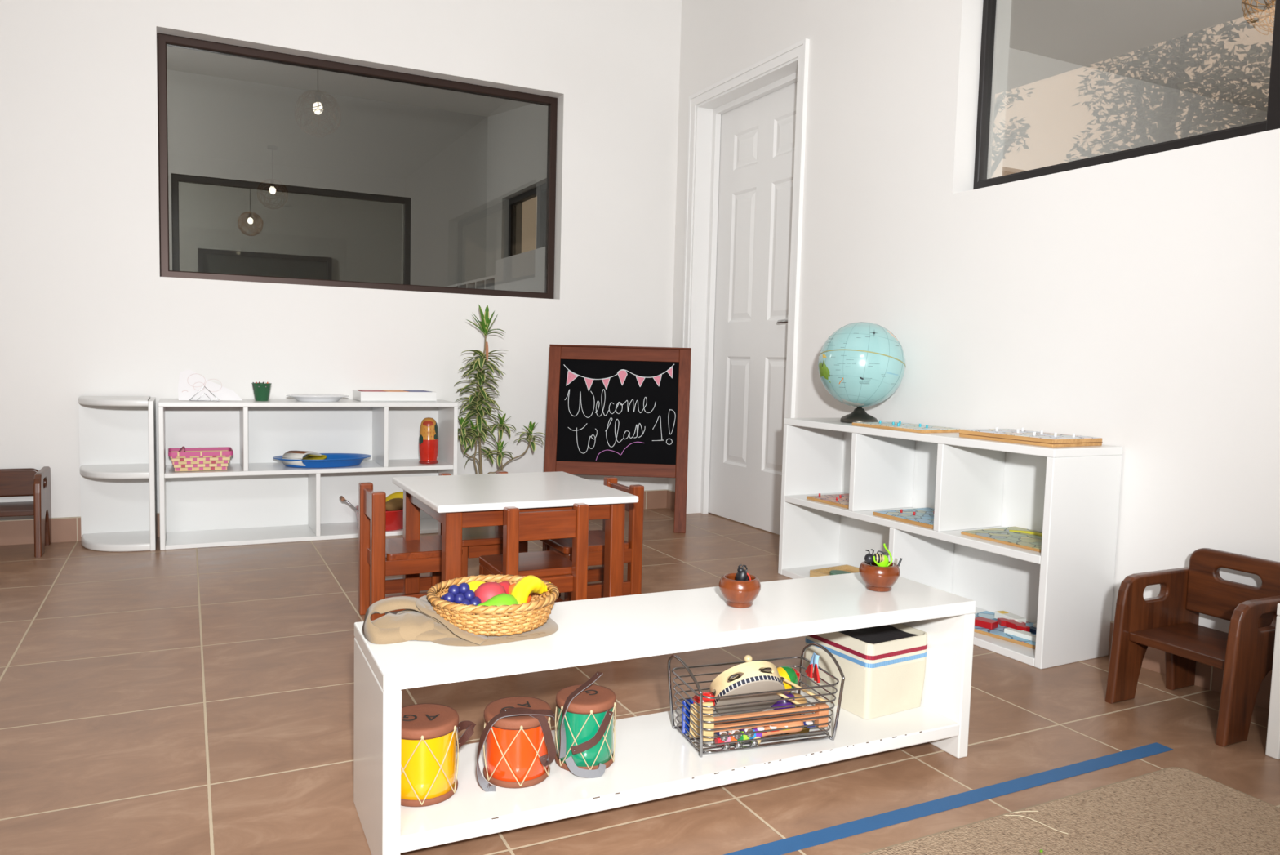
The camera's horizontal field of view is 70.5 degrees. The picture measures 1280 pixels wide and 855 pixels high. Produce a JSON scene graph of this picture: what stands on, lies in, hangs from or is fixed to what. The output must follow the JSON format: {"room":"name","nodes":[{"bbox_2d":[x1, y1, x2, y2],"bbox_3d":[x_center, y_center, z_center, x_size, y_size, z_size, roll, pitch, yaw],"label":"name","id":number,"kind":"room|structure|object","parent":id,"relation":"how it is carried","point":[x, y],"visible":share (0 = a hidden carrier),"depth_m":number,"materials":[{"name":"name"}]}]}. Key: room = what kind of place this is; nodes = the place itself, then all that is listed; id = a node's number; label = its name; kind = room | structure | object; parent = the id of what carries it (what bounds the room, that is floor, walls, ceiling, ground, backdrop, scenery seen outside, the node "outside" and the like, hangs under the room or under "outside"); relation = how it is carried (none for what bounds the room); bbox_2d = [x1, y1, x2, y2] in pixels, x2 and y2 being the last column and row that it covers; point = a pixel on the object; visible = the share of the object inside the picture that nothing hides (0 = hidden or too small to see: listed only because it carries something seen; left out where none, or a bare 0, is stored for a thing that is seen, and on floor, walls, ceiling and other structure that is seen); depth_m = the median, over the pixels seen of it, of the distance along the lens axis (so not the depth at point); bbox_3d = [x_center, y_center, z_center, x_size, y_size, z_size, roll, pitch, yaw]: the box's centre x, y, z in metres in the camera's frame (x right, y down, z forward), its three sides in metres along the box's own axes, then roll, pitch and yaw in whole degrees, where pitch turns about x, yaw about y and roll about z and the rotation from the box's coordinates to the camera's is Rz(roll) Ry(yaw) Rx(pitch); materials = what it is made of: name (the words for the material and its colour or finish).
{"room":"children's room","nodes":[
{"label":"children's room","id":0,"kind":"room"},
{"bbox_2d":[178,182,401,284],"bbox_3d":[-5.451,-1.886,10.190,5.440,3.600,0.120,-1,5,-27],"label":"wall","id":1,"kind":"structure","parent":0,"point":[362,238],"depth_m":10.74,"materials":[{"name":"grey paint"}]},
{"bbox_2d":[197,248,331,279],"bbox_3d":[-4.383,-1.616,10.642,1.450,0.850,0.050,-1,5,-27],"label":"window","id":2,"kind":"structure","parent":1,"relation":"in","point":[200,251],"depth_m":10.57,"materials":[{"name":"black"}]},
{"bbox_2d":[167,69,488,286],"bbox_3d":[-3.850,-1.602,6.995,5.440,3.600,0.150,-1,5,-27],"label":"wall","id":3,"kind":"structure","parent":0,"point":[218,127],"depth_m":7.56,"materials":[{"name":"grey paint"}]},
{"bbox_2d":[171,173,410,284],"bbox_3d":[-2.829,-1.459,7.485,1.842,1.035,0.050,-1,5,-27],"label":"window","id":4,"kind":"structure","parent":3,"relation":"in","point":[175,179],"depth_m":7.38,"materials":[{"name":"black"}]},
{"bbox_2d":[0,0,681,519],"bbox_3d":[-2.274,-0.997,3.856,5.440,2.950,0.150,-1,5,-27],"label":"wall","id":5,"kind":"structure","parent":0,"point":[86,308],"depth_m":4.14,"materials":[{"name":"paint"}]},
{"bbox_2d":[0,488,666,545],"bbox_3d":[-2.280,0.428,3.889,5.430,0.103,0.011,-1,5,-27],"label":"baseboard","id":6,"kind":"structure","parent":5,"relation":"attached to","point":[12,531],"depth_m":3.80,"materials":[{"name":"tile"}]},
{"bbox_2d":[156,32,557,298],"bbox_3d":[-1.278,-1.189,4.374,1.846,1.047,0.045,-1,5,-27],"label":"window","id":7,"kind":"structure","parent":5,"relation":"in","point":[162,40],"depth_m":4.27,"materials":[{"name":"brown metal"}]},
{"bbox_2d":[166,45,531,116],"bbox_3d":[-3.032,-2.419,5.341,5.440,0.560,3.399,-1,5,-27],"label":"ceiling","id":8,"kind":"structure","parent":0,"point":[180,60],"depth_m":6.88,"materials":[{"name":"white paint"}]},
{"bbox_2d":[0,507,1279,854],"bbox_3d":[-3.191,0.354,5.899,5.600,0.100,17.900,-1,5,-27],"label":"floor","id":9,"kind":"structure","parent":0,"point":[191,700],"depth_m":2.07,"materials":[{"name":"tile"}]},
{"bbox_2d":[0,466,51,557],"bbox_3d":[-2.537,0.333,3.603,0.300,0.322,0.335,-1,5,-27],"label":"armchair","id":10,"kind":"object","parent":9,"relation":"on","point":[35,482],"visible":1,"depth_m":3.67,"materials":[{"name":"brown wood"}]},
{"bbox_2d":[78,395,157,551],"bbox_3d":[-2.165,0.184,3.748,0.285,0.616,0.310,-1,5,-27],"label":"corner shelf","id":11,"kind":"object","parent":9,"relation":"on","point":[117,438],"visible":1,"depth_m":3.84,"materials":[{"name":"white paint"}]},
{"bbox_2d":[158,398,457,550],"bbox_3d":[-1.472,0.182,4.095,1.232,0.606,0.310,-1,5,-27],"label":"shelf unit","id":12,"kind":"object","parent":9,"relation":"on","point":[259,499],"visible":0.84,"depth_m":4.11,"materials":[{"name":"white paint"}]},
{"bbox_2d":[168,446,233,471],"bbox_3d":[-1.867,0.134,3.850,0.244,0.083,0.177,-1,5,-28],"label":"woven basket","id":13,"kind":"object","parent":12,"relation":"on","point":[211,456],"visible":1,"depth_m":3.79,"materials":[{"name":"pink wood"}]},
{"bbox_2d":[178,445,225,467],"bbox_3d":[-1.868,0.124,3.854,0.185,0.083,0.130,-1,5,-27],"label":"cloth","id":14,"kind":"object","parent":13,"relation":"in","point":[182,449],"visible":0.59,"depth_m":3.79,"materials":[{"name":"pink fabric"}]},
{"bbox_2d":[189,386,219,400],"bbox_3d":[-1.844,-0.145,3.838,0.117,0.063,0.025,0,5,-21],"label":"napkin holder","id":15,"kind":"object","parent":12,"relation":"on","point":[203,386],"visible":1,"depth_m":3.83,"materials":[{"name":"silver metal"}]},
{"bbox_2d":[177,368,242,399],"bbox_3d":[-1.825,-0.181,3.854,0.250,0.130,0.020,-1,5,-27],"label":"paper sheets","id":16,"kind":"object","parent":12,"relation":"on","point":[190,382],"visible":1,"depth_m":3.83,"materials":[{"name":"white"}]},
{"bbox_2d":[251,382,271,400],"bbox_3d":[-1.651,-0.155,3.955,0.082,0.077,0.082,-1,5,-27],"label":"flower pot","id":17,"kind":"object","parent":12,"relation":"on","point":[261,391],"visible":1,"depth_m":3.93,"materials":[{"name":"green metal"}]},
{"bbox_2d":[285,394,348,401],"bbox_3d":[-1.442,-0.131,4.057,0.268,0.026,0.193,-1,5,-27],"label":"serving plate","id":18,"kind":"object","parent":12,"relation":"on","point":[304,397],"visible":1,"depth_m":4.00,"materials":[{"name":"white"}]},
{"bbox_2d":[272,453,370,467],"bbox_3d":[-1.430,0.150,4.088,0.421,0.040,0.261,-1,5,-27],"label":"oval tray","id":19,"kind":"object","parent":12,"relation":"on","point":[332,460],"visible":0.85,"depth_m":4.02,"materials":[{"name":"blue plastic"}]},
{"bbox_2d":[281,450,326,466],"bbox_3d":[-1.495,0.134,4.041,0.100,0.062,0.179,3,5,17],"label":"roll","id":20,"kind":"object","parent":19,"relation":"on","point":[293,455],"visible":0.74,"depth_m":3.98,"materials":[{"name":"white"}]},
{"bbox_2d":[339,495,403,530],"bbox_3d":[-1.223,0.389,4.207,0.324,0.151,0.260,-1,5,-27],"label":"watering can","id":21,"kind":"object","parent":12,"relation":"on","point":[394,519],"visible":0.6,"depth_m":4.13,"materials":[{"name":"red metal"}]},
{"bbox_2d":[386,497,403,511],"bbox_3d":[-1.140,0.360,4.224,0.107,0.061,0.081,-1,5,-27],"label":"bread","id":22,"kind":"object","parent":21,"relation":"in","point":[395,504],"visible":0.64,"depth_m":4.19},
{"bbox_2d":[386,491,403,501],"bbox_3d":[-1.148,0.336,4.273,0.116,0.065,0.070,-1,5,-27],"label":"corn","id":23,"kind":"object","parent":21,"relation":"in","point":[399,494],"visible":0.49,"depth_m":4.25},
{"bbox_2d":[352,389,436,401],"bbox_3d":[-1.149,-0.148,4.241,0.345,0.046,0.200,-1,5,-28],"label":"box","id":24,"kind":"object","parent":12,"relation":"on","point":[360,396],"visible":0.93,"depth_m":4.15,"materials":[{"name":"cardboard"}]},
{"bbox_2d":[357,389,386,391],"bbox_3d":[-1.243,-0.151,4.194,0.098,0.040,0.178,-1,5,-27],"label":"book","id":25,"kind":"object","parent":24,"relation":"in","point":[362,390],"visible":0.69,"depth_m":4.17,"materials":[{"name":"red"}]},
{"bbox_2d":[380,389,408,391],"bbox_3d":[-1.149,-0.152,4.241,0.098,0.040,0.178,-1,5,-27],"label":"tablet","id":26,"kind":"object","parent":24,"relation":"in","point":[386,390],"visible":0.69,"depth_m":4.22,"materials":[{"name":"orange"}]},
{"bbox_2d":[418,417,438,464],"bbox_3d":[-0.995,0.061,4.264,0.092,0.217,0.092,6,6,43],"label":"doll","id":27,"kind":"object","parent":12,"relation":"on","point":[428,429],"visible":1,"depth_m":4.23,"materials":[{"name":"red wood"}]},
{"bbox_2d":[358,481,462,620],"bbox_3d":[-0.719,0.390,2.833,0.275,0.420,0.240,-1,5,-27],"label":"child chair","id":28,"kind":"object","parent":9,"relation":"on","point":[380,557],"visible":0.59,"depth_m":2.75,"materials":[{"name":"red wood"}]},
{"bbox_2d":[438,470,528,576],"bbox_3d":[-0.535,0.376,3.089,0.240,0.420,0.275,-1,5,-27],"label":"child chair","id":29,"kind":"object","parent":9,"relation":"on","point":[477,541],"visible":0.27,"depth_m":2.98,"materials":[{"name":"red wood"}]},
{"bbox_2d":[446,246,545,293],"bbox_3d":[-1.014,-0.484,6.961,0.340,1.525,2.580,-1,5,-27],"label":"shelf","id":30,"kind":"object","parent":9,"relation":"on","point":[525,271],"visible":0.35,"depth_m":6.21,"materials":[{"name":"white"}]},
{"bbox_2d":[454,304,546,474],"bbox_3d":[-0.678,-0.057,4.433,0.457,1.073,0.249,0,5,-19],"label":"potted plant","id":31,"kind":"object","parent":9,"relation":"on","point":[473,401],"visible":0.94,"depth_m":4.38,"materials":[{"name":"green plant"}]},
{"bbox_2d":[392,471,638,597],"bbox_3d":[-0.408,0.395,2.811,0.595,0.430,0.600,-1,5,-27],"label":"table","id":32,"kind":"object","parent":9,"relation":"on","point":[457,502],"visible":0.82,"depth_m":2.67,"materials":[{"name":"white wood"}]},
{"bbox_2d":[479,502,589,602],"bbox_3d":[-0.316,0.416,2.630,0.240,0.420,0.275,-1,5,-27],"label":"child chair","id":33,"kind":"object","parent":9,"relation":"on","point":[568,575],"visible":0.63,"depth_m":2.54,"materials":[{"name":"red wood"}]},
{"bbox_2d":[540,476,644,600],"bbox_3d":[-0.167,0.391,3.014,0.275,0.420,0.240,-1,5,-27],"label":"child chair","id":34,"kind":"object","parent":9,"relation":"on","point":[633,552],"visible":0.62,"depth_m":2.96,"materials":[{"name":"red wood"}]},
{"bbox_2d":[544,344,691,533],"bbox_3d":[-0.108,0.043,4.532,0.702,0.896,0.358,2,4,3],"label":"easel","id":35,"kind":"object","parent":9,"relation":"on","point":[612,411],"visible":0.97,"depth_m":4.45,"materials":[{"name":"brown wood"}]},
{"bbox_2d":[353,572,976,854],"bbox_3d":[0.091,0.530,1.797,1.226,0.340,0.300,-1,5,-26],"label":"bench","id":36,"kind":"object","parent":9,"relation":"on","point":[653,760],"visible":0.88,"depth_m":1.68,"materials":[{"name":"white paint"}]},
{"bbox_2d":[400,702,475,806],"bbox_3d":[-0.367,0.562,1.563,0.144,0.132,0.125,2,4,2],"label":"drum","id":37,"kind":"object","parent":36,"relation":"on","point":[429,735],"visible":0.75,"depth_m":1.52,"materials":[{"name":"yellow"}]},
{"bbox_2d":[362,595,558,645],"bbox_3d":[-0.318,0.334,1.622,0.344,0.059,0.217,-1,5,-27],"label":"canvas bag","id":38,"kind":"object","parent":36,"relation":"on","point":[419,620],"visible":0.73,"depth_m":1.56,"materials":[{"name":"brown"}]},
{"bbox_2d":[426,573,559,635],"bbox_3d":[-0.267,0.322,1.649,0.237,0.058,0.237,-1,5,-34],"label":"fruit basket","id":39,"kind":"object","parent":36,"relation":"on","point":[526,616],"visible":0.74,"depth_m":1.56,"materials":[{"name":"wicker"}]},
{"bbox_2d":[440,582,481,616],"bbox_3d":[-0.319,0.309,1.605,0.082,0.058,0.066,-1,5,-27],"label":"grapes","id":40,"kind":"object","parent":39,"relation":"in","point":[462,593],"visible":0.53,"depth_m":1.61,"materials":[{"name":"blue plastic"}]},
{"bbox_2d":[466,580,485,591],"bbox_3d":[-0.306,0.311,1.686,0.057,0.053,0.057,1,4,-4],"label":"lemon","id":41,"kind":"object","parent":39,"relation":"in","point":[473,584],"visible":0.08,"depth_m":1.67,"materials":[{"name":"yellow food"}]},
{"bbox_2d":[474,581,506,602],"bbox_3d":[-0.273,0.312,1.652,0.063,0.064,0.062,-1,5,-27],"label":"peach","id":42,"kind":"object","parent":39,"relation":"in","point":[485,591],"visible":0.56,"depth_m":1.63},
{"bbox_2d":[471,592,518,623],"bbox_3d":[-0.253,0.322,1.595,0.091,0.057,0.057,-1,5,-27],"label":"pear","id":43,"kind":"object","parent":39,"relation":"in","point":[503,598],"visible":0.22,"depth_m":1.58,"materials":[{"name":"green plastic"}]},
{"bbox_2d":[498,580,510,593],"bbox_3d":[-0.262,0.317,1.686,0.055,0.052,0.054,-1,5,-27],"label":"strawberry","id":44,"kind":"object","parent":39,"relation":"in","point":[505,584],"visible":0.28,"depth_m":1.69,"materials":[{"name":"red plastic"}]},
{"bbox_2d":[508,582,531,602],"bbox_3d":[-0.231,0.317,1.700,0.054,0.050,0.054,-1,5,-27],"label":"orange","id":45,"kind":"object","parent":39,"relation":"in","point":[510,587],"visible":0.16,"depth_m":1.69,"materials":[{"name":"orange"}]},
{"bbox_2d":[510,574,551,604],"bbox_3d":[-0.203,0.303,1.658,0.037,0.063,0.133,3,5,22],"label":"banana","id":46,"kind":"object","parent":39,"relation":"in","point":[523,588],"visible":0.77,"depth_m":1.63,"materials":[{"name":"plastic"}]},
{"bbox_2d":[475,696,555,791],"bbox_3d":[-0.224,0.562,1.634,0.138,0.136,0.131,1,4,-10],"label":"drum","id":47,"kind":"object","parent":36,"relation":"on","point":[521,748],"visible":1,"depth_m":1.59,"materials":[{"name":"orange"}]},
{"bbox_2d":[554,671,616,777],"bbox_3d":[-0.101,0.542,1.689,0.114,0.170,0.132,1,4,-4],"label":"drum","id":48,"kind":"object","parent":36,"relation":"on","point":[584,736],"visible":1,"depth_m":1.65,"materials":[{"name":"teal"}]},
{"bbox_2d":[400,689,959,852],"bbox_3d":[0.088,0.636,1.804,1.172,0.028,0.298,-1,5,-26],"label":"shelf","id":49,"kind":"object","parent":36,"relation":"attached to","point":[653,760],"depth_m":1.68,"materials":[{"name":"white paint"}]},
{"bbox_2d":[719,573,760,608],"bbox_3d":[0.202,0.330,1.835,0.085,0.057,0.085,-1,5,-27],"label":"wooden bowl","id":50,"kind":"object","parent":36,"relation":"on","point":[737,593],"visible":0.9,"depth_m":1.80,"materials":[{"name":"brown wood"}]},
{"bbox_2d":[735,564,748,580],"bbox_3d":[0.204,0.303,1.830,0.050,0.057,0.028,-2,5,-37],"label":"toy beetle","id":51,"kind":"object","parent":50,"relation":"in","point":[741,575],"visible":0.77,"depth_m":1.83,"materials":[{"name":"plastic"}]},
{"bbox_2d":[667,642,844,756],"bbox_3d":[0.231,0.542,1.839,0.325,0.171,0.176,0,5,-19],"label":"wire basket","id":52,"kind":"object","parent":36,"relation":"on","point":[701,752],"visible":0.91,"depth_m":1.79,"materials":[{"name":"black metal"}]},
{"bbox_2d":[681,691,715,737],"bbox_3d":[0.122,0.573,1.816,0.077,0.081,0.047,0,5,-19],"label":"clapper","id":53,"kind":"object","parent":52,"relation":"in","point":[706,701],"visible":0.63,"depth_m":1.80,"materials":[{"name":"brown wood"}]},
{"bbox_2d":[709,660,785,715],"bbox_3d":[0.215,0.532,1.835,0.152,0.139,0.128,-1,5,-28],"label":"tambourine","id":54,"kind":"object","parent":52,"relation":"in","point":[753,680],"visible":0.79,"depth_m":1.80,"materials":[{"name":"brown wood"}]},
{"bbox_2d":[743,654,752,662],"bbox_3d":[0.223,0.535,1.881,0.018,0.129,0.018,-1,5,-27],"label":"mallet","id":55,"kind":"object","parent":52,"relation":"in","point":[747,658],"visible":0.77,"depth_m":1.87,"materials":[{"name":"brown wood"}]},
{"bbox_2d":[714,720,804,749],"bbox_3d":[0.237,0.604,1.785,0.189,0.043,0.030,0,5,-19],"label":"stick","id":56,"kind":"object","parent":52,"relation":"in","point":[797,722],"visible":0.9,"depth_m":1.77,"materials":[{"name":"red"}]},
{"bbox_2d":[702,702,828,741],"bbox_3d":[0.247,0.582,1.804,0.274,0.044,0.050,0,5,-19],"label":"xylophone","id":57,"kind":"object","parent":52,"relation":"in","point":[820,705],"visible":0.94,"depth_m":1.79,"materials":[{"name":"brown wood"}]},
{"bbox_2d":[770,691,795,709],"bbox_3d":[0.286,0.570,1.882,0.093,0.047,0.047,2,4,5],"label":"maraca","id":58,"kind":"object","parent":52,"relation":"in","point":[783,702],"visible":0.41,"depth_m":1.86,"materials":[{"name":"purple"}]},
{"bbox_2d":[777,665,799,691],"bbox_3d":[0.286,0.527,1.897,0.110,0.056,0.056,1,4,-9],"label":"maraca","id":59,"kind":"object","parent":52,"relation":"in","point":[789,673],"visible":0.42,"depth_m":1.88,"materials":[{"name":"multicoloured"}]},
{"bbox_2d":[776,692,804,706],"bbox_3d":[0.301,0.548,1.832,0.063,0.035,0.006,2,4,0],"label":"wooden stick","id":60,"kind":"object","parent":52,"relation":"in","point":[782,695],"visible":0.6,"depth_m":1.83,"materials":[{"name":"brown wood"}]},
{"bbox_2d":[780,726,809,733],"bbox_3d":[0.311,0.606,1.835,0.060,0.035,0.033,0,5,-19],"label":"bell","id":61,"kind":"object","parent":52,"relation":"in","point":[805,729],"visible":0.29,"depth_m":1.83,"materials":[{"name":"gold metal"}]},
{"bbox_2d":[770,671,826,702],"bbox_3d":[0.324,0.531,1.854,0.121,0.068,0.006,1,4,-4],"label":"wooden stick","id":62,"kind":"object","parent":52,"relation":"in","point":[786,680],"visible":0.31,"depth_m":1.85,"materials":[{"name":"brown wood"}]},
{"bbox_2d":[791,692,807,706],"bbox_3d":[0.323,0.570,1.889,0.055,0.033,0.044,-1,5,-27],"label":"castanet","id":63,"kind":"object","parent":52,"relation":"in","point":[803,700],"visible":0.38,"depth_m":1.88,"materials":[{"name":"beige wood"}]},
{"bbox_2d":[804,652,820,682],"bbox_3d":[0.366,0.501,1.900,0.011,0.056,0.058,0,5,-19],"label":"tassel","id":64,"kind":"object","parent":52,"relation":"in","point":[815,658],"visible":1,"depth_m":1.90,"materials":[{"name":"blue fabric"}]},
{"bbox_2d":[804,622,927,719],"bbox_3d":[0.508,0.531,2.052,0.185,0.166,0.209,-1,5,-31],"label":"fabric bin","id":65,"kind":"object","parent":36,"relation":"on","point":[886,677],"visible":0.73,"depth_m":1.97,"materials":[{"name":"beige"}]},
{"bbox_2d":[838,624,919,643],"bbox_3d":[0.509,0.485,2.049,0.162,0.059,0.186,-1,5,-31],"label":"heap","id":66,"kind":"object","parent":65,"relation":"in","point":[874,634],"visible":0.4,"depth_m":2.02,"materials":[{"name":"black"}]},
{"bbox_2d":[858,560,900,591],"bbox_3d":[0.526,0.327,1.995,0.088,0.057,0.088,-1,5,-27],"label":"wooden bowl","id":67,"kind":"object","parent":36,"relation":"on","point":[876,578],"visible":0.92,"depth_m":1.96,"materials":[{"name":"brown wood"}]},
{"bbox_2d":[864,548,888,565],"bbox_3d":[0.515,0.288,1.977,0.053,0.048,0.022,0,4,-15],"label":"bee","id":68,"kind":"object","parent":67,"relation":"in","point":[868,557],"visible":0.99,"depth_m":1.97,"materials":[{"name":"plastic"}]},
{"bbox_2d":[873,542,892,566],"bbox_3d":[0.531,0.286,1.978,0.053,0.065,0.025,1,4,-3],"label":"frog","id":69,"kind":"object","parent":67,"relation":"in","point":[883,563],"visible":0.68,"depth_m":1.98,"materials":[{"name":"green plastic"}]},
{"bbox_2d":[723,742,1173,854],"bbox_3d":[0.070,0.724,1.473,2.466,0.001,0.039,-1,5,-27],"label":"tape strip","id":70,"kind":"object","parent":9,"relation":"on","point":[824,835],"visible":1,"depth_m":1.73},
{"bbox_2d":[777,417,1122,668],"bbox_3d":[0.969,0.316,3.099,0.298,0.616,1.210,-1,5,-28],"label":"shelf unit","id":71,"kind":"object","parent":9,"relation":"on","point":[1070,495],"visible":0.83,"depth_m":2.93,"materials":[{"name":"white paint"}]},
{"bbox_2d":[806,493,848,508],"bbox_3d":[0.799,0.270,3.408,0.235,0.023,0.250,-1,5,-28],"label":"puzzle","id":72,"kind":"object","parent":71,"relation":"on","point":[838,500],"visible":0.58,"depth_m":3.40,"materials":[{"name":"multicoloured wood"}]},
{"bbox_2d":[809,564,858,577],"bbox_3d":[0.802,0.558,3.378,0.200,0.036,0.270,-1,5,-34],"label":"wooden tray","id":73,"kind":"object","parent":71,"relation":"on","point":[842,569],"visible":0.34,"depth_m":3.46,"materials":[{"name":"brown wood"}]},
{"bbox_2d":[817,321,905,422],"bbox_3d":[0.822,-0.205,3.371,0.315,0.374,0.316,-1,5,-29],"label":"globe","id":74,"kind":"object","parent":71,"relation":"on","point":[860,364],"visible":0.98,"depth_m":3.26,"materials":[{"name":"plastic"}]},
{"bbox_2d":[873,506,934,528],"bbox_3d":[0.985,0.300,3.072,0.260,0.024,0.275,-1,5,-28],"label":"puzzle","id":75,"kind":"object","parent":71,"relation":"on","point":[923,517],"visible":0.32,"depth_m":3.07,"materials":[{"name":"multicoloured wood"}]},
{"bbox_2d":[852,420,964,432],"bbox_3d":[0.921,-0.007,3.124,0.200,0.022,0.335,-1,5,-28],"label":"puzzle","id":76,"kind":"object","parent":71,"relation":"on","point":[916,428],"visible":0.99,"depth_m":3.06,"materials":[{"name":"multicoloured wood"}]},
{"bbox_2d":[960,526,1042,551],"bbox_3d":[1.179,0.333,2.741,0.245,0.017,0.310,-1,5,-28],"label":"puzzle","id":77,"kind":"object","parent":71,"relation":"on","point":[1024,538],"visible":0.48,"depth_m":2.76,"materials":[{"name":"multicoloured wood"}]},
{"bbox_2d":[973,610,1035,648],"bbox_3d":[1.162,0.625,2.781,0.220,0.011,0.360,-2,5,-37],"label":"puzzle","id":78,"kind":"object","parent":71,"relation":"on","point":[998,633],"visible":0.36,"depth_m":2.74,"materials":[{"name":"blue wood"}]},
{"bbox_2d":[974,616,998,629],"bbox_3d":[1.069,0.605,2.805,0.042,0.020,0.065,-2,6,-42],"label":"truck piece","id":79,"kind":"object","parent":78,"relation":"on","point":[990,624],"visible":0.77,"depth_m":2.79,"materials":[{"name":"red paint"}]},
{"bbox_2d":[994,610,1026,622],"bbox_3d":[1.169,0.602,2.862,0.040,0.023,0.095,0,5,-22],"label":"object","id":80,"kind":"object","parent":78,"relation":"on","point":[997,614],"visible":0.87,"depth_m":2.86,"materials":[{"name":"white paint"}]},
{"bbox_2d":[997,617,1030,631],"bbox_3d":[1.157,0.609,2.795,0.052,0.019,0.112,-1,5,-25],"label":"car piece","id":81,"kind":"object","parent":78,"relation":"on","point":[1014,624],"visible":0.93,"depth_m":2.79,"materials":[{"name":"red paint"}]},
{"bbox_2d":[1004,626,1035,641],"bbox_3d":[1.148,0.618,2.700,0.034,0.014,0.120,-1,5,-33],"label":"boat piece","id":82,"kind":"object","parent":78,"relation":"on","point":[1021,633],"visible":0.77,"depth_m":2.70,"materials":[{"name":"white paint"}]},
{"bbox_2d":[1029,622,1036,633],"bbox_3d":[1.242,0.616,2.711,0.056,0.020,0.155,-1,5,-29],"label":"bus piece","id":83,"kind":"object","parent":78,"relation":"on","point":[1033,628],"visible":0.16,"depth_m":2.75,"materials":[{"name":"blue paint"}]},
{"bbox_2d":[959,426,1102,447],"bbox_3d":[1.167,0.024,2.724,0.216,0.034,0.336,-1,5,-28],"label":"puzzle","id":84,"kind":"object","parent":71,"relation":"on","point":[1009,435],"visible":1,"depth_m":2.64,"materials":[{"name":"brown wood"}]},
{"bbox_2d":[858,766,1279,854],"bbox_3d":[0.741,0.762,1.154,1.388,0.007,1.011,-1,5,-27],"label":"rug","id":85,"kind":"object","parent":9,"relation":"on","point":[1173,810],"visible":1,"depth_m":1.65,"materials":[{"name":"brown carpet"}]},
{"bbox_2d":[1004,810,1068,834],"bbox_3d":[0.733,0.720,1.667,0.112,0.007,0.057,5,5,35],"label":"thread","id":86,"kind":"object","parent":85,"relation":"on","point":[1019,811],"visible":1,"depth_m":1.67,"materials":[{"name":"beige"}]},
{"bbox_2d":[1105,547,1279,746],"bbox_3d":[1.395,0.510,2.219,0.335,0.385,0.300,-1,5,-27],"label":"armchair","id":87,"kind":"object","parent":9,"relation":"on","point":[1168,621],"visible":0.94,"depth_m":2.27,"materials":[{"name":"brown wood"}]},
{"bbox_2d":[1265,603,1279,759],"bbox_3d":[1.783,0.597,1.498,0.296,0.340,1.226,-1,5,-27],"label":"bench","id":88,"kind":"object","parent":9,"relation":"on","point":[1273,742],"visible":1,"depth_m":1.97,"materials":[{"name":"white paint"}]},
{"bbox_2d":[400,0,1279,632],"bbox_3d":[-0.701,-1.518,6.981,0.180,3.600,17.900,-1,5,-27],"label":"wall","id":89,"kind":"structure","parent":0,"point":[1133,304],"depth_m":2.96,"materials":[{"name":"paint"}]},
{"bbox_2d":[508,182,546,256],"bbox_3d":[-0.606,-1.530,6.775,0.054,0.660,2.250,-1,5,-27],"label":"window","id":90,"kind":"structure","parent":89,"relation":"in","point":[540,191],"depth_m":7.16,"materials":[{"name":"black"}]},
{"bbox_2d":[686,57,798,534],"bbox_3d":[0.551,-0.580,4.490,0.183,2.172,0.910,-1,5,-27],"label":"door","id":91,"kind":"structure","parent":89,"relation":"in","point":[745,133],"depth_m":4.63,"materials":[{"name":"white paint"}]},
{"bbox_2d":[681,38,808,424],"bbox_3d":[0.466,-0.606,4.445,0.020,2.226,1.018,-1,5,-27],"label":"trim","id":92,"kind":"structure","parent":89,"relation":"attached to","point":[800,50],"depth_m":4.03,"materials":[{"name":"white paint"}]},
{"bbox_2d":[666,489,1272,709],"bbox_3d":[1.659,0.668,2.097,0.011,0.103,6.741,-1,5,-27],"label":"baseboard","id":93,"kind":"structure","parent":89,"relation":"attached to","point":[1206,676],"depth_m":2.41,"materials":[{"name":"tile"}]},
{"bbox_2d":[973,0,1279,189],"bbox_3d":[1.799,-1.094,2.051,0.049,0.750,2.614,-1,5,-27],"label":"window","id":94,"kind":"structure","parent":89,"relation":"in","point":[989,6],"depth_m":2.92,"materials":[{"name":"black"}]},
{"bbox_2d":[995,0,1275,93],"bbox_3d":[2.032,-1.770,2.717,0.900,0.610,7.900,-1,5,-27],"label":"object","id":95,"kind":"object","parent":89,"relation":"attached to","point":[1038,40],"depth_m":3.72,"materials":[{"name":"white paint"}]},
{"bbox_3d":[-4.627,-2.741,8.524,5.440,0.100,3.450,-1,5,-27],"label":"ceiling","id":96,"kind":"structure","parent":0,"visible":0},
{"bbox_2d":[237,189,262,235],"bbox_3d":[-3.842,-2.296,8.929,0.233,0.808,0.236,-1,5,-27],"label":"pendant lamp","id":97,"kind":"object","parent":96,"relation":"hanging from","point":[250,220],"visible":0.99,"depth_m":8.93,"materials":[{"name":"brown"}]},
{"label":"outside","id":98,"kind":"structure","parent":0,"visible":0},
{"bbox_3d":[5.380,0.492,7.344,10.980,0.100,18.000,-1,5,-27],"label":"ground","id":99,"kind":"structure","parent":98,"visible":0},
{"bbox_2d":[990,88,1035,177],"bbox_3d":[2.871,-1.456,8.057,0.815,3.511,1.256,-1,5,-27],"label":"tree","id":100,"kind":"object","parent":99,"relation":"on","point":[1006,143],"visible":0.16,"depth_m":7.58,"materials":[{"name":"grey plant"}]},
{"bbox_2d":[1063,9,1272,161],"bbox_3d":[3.726,-1.292,6.544,0.897,3.457,2.313,-1,5,-27],"label":"tree","id":101,"kind":"object","parent":99,"relation":"on","point":[1166,114],"visible":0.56,"depth_m":6.24,"materials":[{"name":"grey plant"}]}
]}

